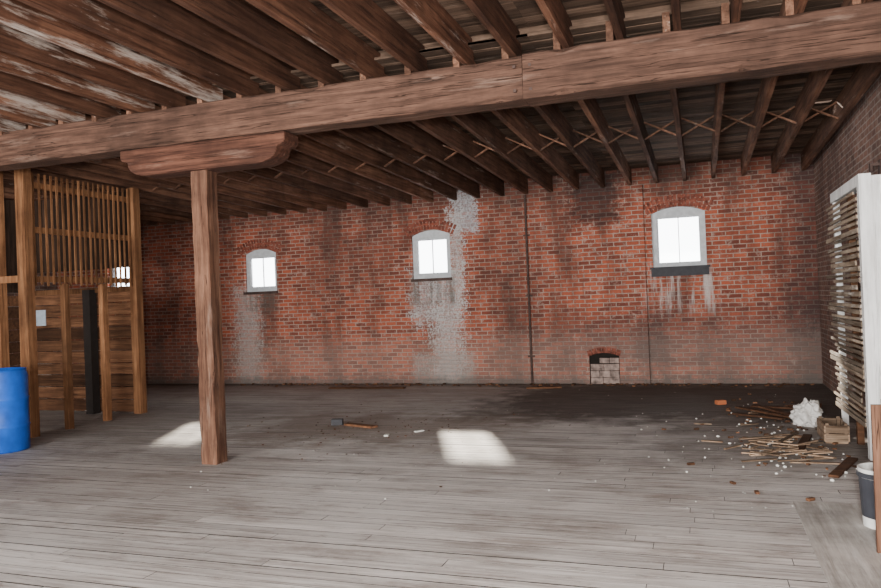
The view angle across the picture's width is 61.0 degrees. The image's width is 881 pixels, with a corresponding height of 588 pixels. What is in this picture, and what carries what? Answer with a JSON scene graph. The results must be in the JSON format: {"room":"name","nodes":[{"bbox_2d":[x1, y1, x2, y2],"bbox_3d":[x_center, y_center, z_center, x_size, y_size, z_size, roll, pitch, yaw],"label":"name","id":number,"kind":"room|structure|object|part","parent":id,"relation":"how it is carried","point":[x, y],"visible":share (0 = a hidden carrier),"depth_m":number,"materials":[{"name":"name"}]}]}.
{"room":"abandoned warehouse","nodes":[
{"label":"abandoned warehouse","id":0,"kind":"room"},
{"bbox_2d":[7,272,60,386],"bbox_3d":[-12.037,0.208,8.473,0.300,4.350,18.700,-2,0,19],"label":"wall","id":1,"kind":"structure","parent":0,"point":[39,287],"depth_m":16.90,"materials":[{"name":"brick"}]},
{"bbox_2d":[0,384,872,587],"bbox_3d":[-4.310,1.938,5.958,16.400,0.250,19.000,-2,0,19],"label":"floor","id":2,"kind":"structure","parent":0,"point":[97,503],"depth_m":6.22,"materials":[{"name":"grey wood"}]},
{"bbox_2d":[0,367,30,453],"bbox_3d":[-5.243,1.385,8.946,0.590,0.970,0.590,-2,0,19],"label":"drum","id":3,"kind":"object","parent":2,"relation":"on","point":[15,422],"visible":1,"depth_m":8.79,"materials":[{"name":"blue plastic"}]},
{"bbox_2d":[0,168,146,437],"bbox_3d":[-6.151,0.133,11.164,2.350,3.575,2.150,-2,0,19],"label":"enclosure","id":4,"kind":"object","parent":2,"relation":"on","point":[88,230],"visible":0.98,"depth_m":11.69,"materials":[{"name":"orange wood"}]},
{"bbox_3d":[-5.564,0.918,11.918,0.140,1.970,0.150,-2,0,19],"label":"dark guide rail","id":5,"kind":"part","parent":4,"relation":"part of","materials":[{"name":"black metal"}]},
{"bbox_2d":[191,170,227,464],"bbox_3d":[-2.404,0.239,7.772,0.196,3.024,0.196,-2,0,19],"label":"wood post","id":6,"kind":"object","parent":2,"relation":"on","point":[208,300],"visible":1,"depth_m":7.69,"materials":[{"name":"brown wood"}]},
{"bbox_2d":[120,131,297,178],"bbox_3d":[-2.422,-1.416,7.767,2.000,0.290,0.280,-2,0,19],"label":"bolster","id":7,"kind":"object","parent":6,"relation":"on","point":[271,149],"visible":1,"depth_m":7.60,"materials":[{"name":"brown wood"}]},
{"bbox_2d":[190,383,857,511],"bbox_3d":[-0.312,1.645,10.077,10.667,0.082,7.838,-2,0,19],"label":"debris","id":8,"kind":"object","parent":2,"relation":"on","point":[800,448],"visible":0.97,"depth_m":7.71,"materials":[{"name":"brown wood"}]},
{"bbox_2d":[789,398,823,426],"bbox_3d":[4.165,1.335,8.518,0.365,0.324,0.376,-2,0,19],"label":"crumpled plastic bag","id":9,"kind":"object","parent":2,"relation":"on","point":[805,414],"visible":0.89,"depth_m":8.41,"materials":[{"name":"white plastic"}]},
{"bbox_2d":[817,416,849,443],"bbox_3d":[4.043,1.396,7.709,0.229,0.200,0.500,-2,0,19],"label":"wooden crate","id":10,"kind":"object","parent":2,"relation":"on","point":[840,433],"visible":1,"depth_m":7.50,"materials":[{"name":"brown wood"}]},
{"bbox_2d":[793,501,880,587],"bbox_3d":[2.711,1.517,4.017,1.200,0.008,2.750,-2,0,19],"label":"sheet","id":11,"kind":"object","parent":2,"relation":"on","point":[845,550],"visible":1,"depth_m":4.58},
{"bbox_2d":[856,462,875,529],"bbox_3d":[2.897,1.326,4.878,0.316,0.390,0.316,-2,0,19],"label":"paint bucket","id":12,"kind":"object","parent":11,"relation":"on","point":[864,471],"visible":0.77,"depth_m":4.85,"materials":[{"name":"grey plastic"}]},
{"bbox_2d":[870,404,880,552],"bbox_3d":[2.964,1.059,4.281,0.860,0.910,0.060,-2,0,19],"label":"board panel","id":13,"kind":"object","parent":11,"relation":"on","point":[875,408],"visible":1,"depth_m":4.39,"materials":[{"name":"brown wood"}]},
{"bbox_2d":[826,173,880,460],"bbox_3d":[4.292,0.194,7.535,0.461,2.580,1.850,-2,0,19],"label":"partition","id":14,"kind":"object","parent":2,"relation":"on","point":[867,186],"visible":0.99,"depth_m":6.94,"materials":[{"name":"white paint"}]},
{"bbox_3d":[4.053,-0.068,6.664,0.319,2.010,0.030,-2,0,19],"label":"white panel","id":15,"kind":"part","parent":14,"relation":"part of","materials":[{"name":"paint"}]},
{"bbox_2d":[57,153,822,383],"bbox_3d":[-1.316,-0.040,14.803,16.400,4.090,0.300,-2,0,19],"label":"wall","id":16,"kind":"structure","parent":0,"point":[346,308],"depth_m":13.88,"materials":[{"name":"red brick"}]},
{"bbox_2d":[111,268,113,286],"bbox_3d":[-7.043,-0.396,16.765,0.830,0.820,0.070,-2,0,19],"label":"frame","id":17,"kind":"object","parent":16,"relation":"attached to","point":[112,285],"visible":0.02,"depth_m":16.85,"materials":[{"name":"white paint"}]},
{"bbox_2d":[237,239,281,255],"bbox_3d":[-3.752,-0.978,15.483,1.071,0.324,0.020,-2,0,19],"label":"brick arch","id":18,"kind":"object","parent":16,"relation":"attached to","point":[254,240],"visible":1,"depth_m":15.48,"materials":[{"name":"red brick"}]},
{"bbox_2d":[243,291,277,294],"bbox_3d":[-3.702,-0.023,15.510,0.810,0.055,0.130,-2,0,19],"label":"sill","id":19,"kind":"structure","parent":16,"relation":"attached to","point":[262,292],"depth_m":15.44,"materials":[{"name":"stone"}]},
{"bbox_2d":[246,249,276,291],"bbox_3d":[-3.691,-0.491,15.599,0.770,0.890,0.070,-2,0,19],"label":"frame","id":20,"kind":"object","parent":16,"relation":"attached to","point":[258,253],"visible":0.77,"depth_m":15.60,"materials":[{"name":"white paint"}]},
{"bbox_2d":[250,256,275,287],"bbox_3d":[-3.688,-0.451,15.603,0.600,0.630,0.040,-2,0,19],"label":"window","id":21,"kind":"structure","parent":16,"relation":"in","point":[274,256],"depth_m":15.61,"materials":[{"name":"white paint"}]},
{"bbox_2d":[403,219,456,236],"bbox_3d":[-0.208,-1.266,14.250,1.090,0.324,0.020,-2,0,19],"label":"brick arch","id":22,"kind":"object","parent":16,"relation":"attached to","point":[427,220],"visible":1,"depth_m":14.23,"materials":[{"name":"red brick"}]},
{"bbox_2d":[412,230,450,278],"bbox_3d":[-0.147,-0.759,14.365,0.790,0.930,0.070,-2,0,19],"label":"frame","id":23,"kind":"object","parent":16,"relation":"attached to","point":[430,234],"visible":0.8,"depth_m":14.35,"materials":[{"name":"white paint"}]},
{"bbox_2d":[411,277,451,281],"bbox_3d":[-0.158,-0.272,14.277,0.830,0.055,0.130,-2,0,19],"label":"sill","id":24,"kind":"structure","parent":16,"relation":"attached to","point":[447,278],"depth_m":14.21,"materials":[{"name":"stone"}]},
{"bbox_2d":[417,238,447,274],"bbox_3d":[-0.144,-0.719,14.370,0.620,0.670,0.040,-2,0,19],"label":"window","id":25,"kind":"structure","parent":16,"relation":"in","point":[419,273],"depth_m":14.37,"materials":[{"name":"white paint"}]},
{"bbox_2d":[523,195,534,382],"bbox_3d":[1.602,-0.088,13.600,0.120,3.420,0.055,-2,0,19],"label":"conduit pipe","id":26,"kind":"object","parent":16,"relation":"attached to","point":[525,212],"visible":0.91,"depth_m":13.58,"materials":[{"name":"metal"}]},
{"bbox_2d":[578,185,650,383],"bbox_3d":[3.033,-0.141,13.076,1.090,3.434,0.103,-2,0,19],"label":"chimney breast","id":27,"kind":"object","parent":16,"relation":"attached to","point":[612,240],"visible":0.98,"depth_m":13.04,"materials":[{"name":"red brick"}]},
{"bbox_2d":[643,194,712,214],"bbox_3d":[4.041,-1.544,12.771,1.173,0.324,0.020,-2,0,19],"label":"brick arch","id":28,"kind":"object","parent":16,"relation":"attached to","point":[674,195],"visible":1,"depth_m":12.75,"materials":[{"name":"red brick"}]},
{"bbox_2d":[651,206,706,266],"bbox_3d":[4.105,-0.972,12.886,0.876,1.060,0.070,-2,0,19],"label":"frame","id":29,"kind":"object","parent":16,"relation":"attached to","point":[673,211],"visible":0.82,"depth_m":12.85,"materials":[{"name":"white paint"}]},
{"bbox_2d":[657,215,701,263],"bbox_3d":[4.108,-0.932,12.890,0.706,0.800,0.040,-2,0,19],"label":"window","id":30,"kind":"structure","parent":16,"relation":"in","point":[698,216],"depth_m":12.88,"materials":[{"name":"white paint"}]},
{"bbox_2d":[650,265,709,276],"bbox_3d":[4.088,-0.392,12.768,0.976,0.160,0.190,-2,0,19],"label":"sill","id":31,"kind":"structure","parent":16,"relation":"attached to","point":[696,269],"depth_m":12.70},
{"bbox_2d":[87,0,878,177],"bbox_3d":[-4.467,-2.070,5.988,15.800,0.308,18.404,-2,0,19],"label":"ceiling","id":32,"kind":"structure","parent":0,"point":[588,18],"depth_m":8.33,"materials":[{"name":"brown wood"}]},
{"bbox_2d":[0,56,528,170],"bbox_3d":[-5.188,-1.645,8.735,12.605,0.386,0.293,-2,0,19],"label":"timber","id":33,"kind":"object","parent":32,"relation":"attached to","point":[486,86],"visible":0.92,"depth_m":7.32,"materials":[{"name":"brown wood"}]},
{"bbox_2d":[0,0,872,131],"bbox_3d":[-5.514,-2.013,2.812,15.605,0.284,11.718,-2,0,19],"label":"ceiling joists","id":34,"kind":"object","parent":32,"relation":"attached to","point":[62,60],"depth_m":6.33,"materials":[{"name":"brown wood"}]},
{"bbox_2d":[0,0,880,226],"bbox_3d":[-2.588,-1.885,11.411,15.587,0.433,7.040,-2,0,19],"label":"ceiling joists","id":35,"kind":"object","parent":32,"relation":"attached to","point":[346,149],"depth_m":10.78,"materials":[{"name":"brown wood"}]},
{"bbox_2d":[110,101,837,192],"bbox_3d":[-3.753,-1.951,7.962,15.557,0.413,7.445,-2,0,19],"label":"cross bracing","id":36,"kind":"object","parent":32,"relation":"attached to","point":[834,103],"visible":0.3,"depth_m":9.68,"materials":[{"name":"brown wood"}]},
{"bbox_2d":[522,0,880,106],"bbox_3d":[2.268,-1.959,6.125,3.190,0.401,0.322,-2,0,19],"label":"timber","id":37,"kind":"object","parent":32,"relation":"attached to","point":[837,37],"visible":0.99,"depth_m":6.02,"materials":[{"name":"brown wood"}]},
{"bbox_2d":[512,63,531,92],"bbox_3d":[0.710,-1.879,6.502,0.165,0.235,0.020,-2,0,19],"label":"bolts","id":38,"kind":"object","parent":37,"relation":"attached to","point":[529,64],"visible":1,"depth_m":6.51,"materials":[{"name":"metal"}]},
{"bbox_2d":[813,73,880,416],"bbox_3d":[3.157,-0.427,3.188,0.300,4.350,18.700,-2,0,19],"label":"wall","id":39,"kind":"structure","parent":0,"point":[856,143],"depth_m":10.06,"materials":[{"name":"brick"}]},
{"bbox_2d":[868,159,880,173],"bbox_3d":[4.487,-1.313,7.727,0.099,0.140,0.120,-2,0,19],"label":"wall bracket","id":40,"kind":"object","parent":39,"relation":"attached to","point":[878,163],"visible":0.97,"depth_m":7.71,"materials":[{"name":"metal"}]}
]}

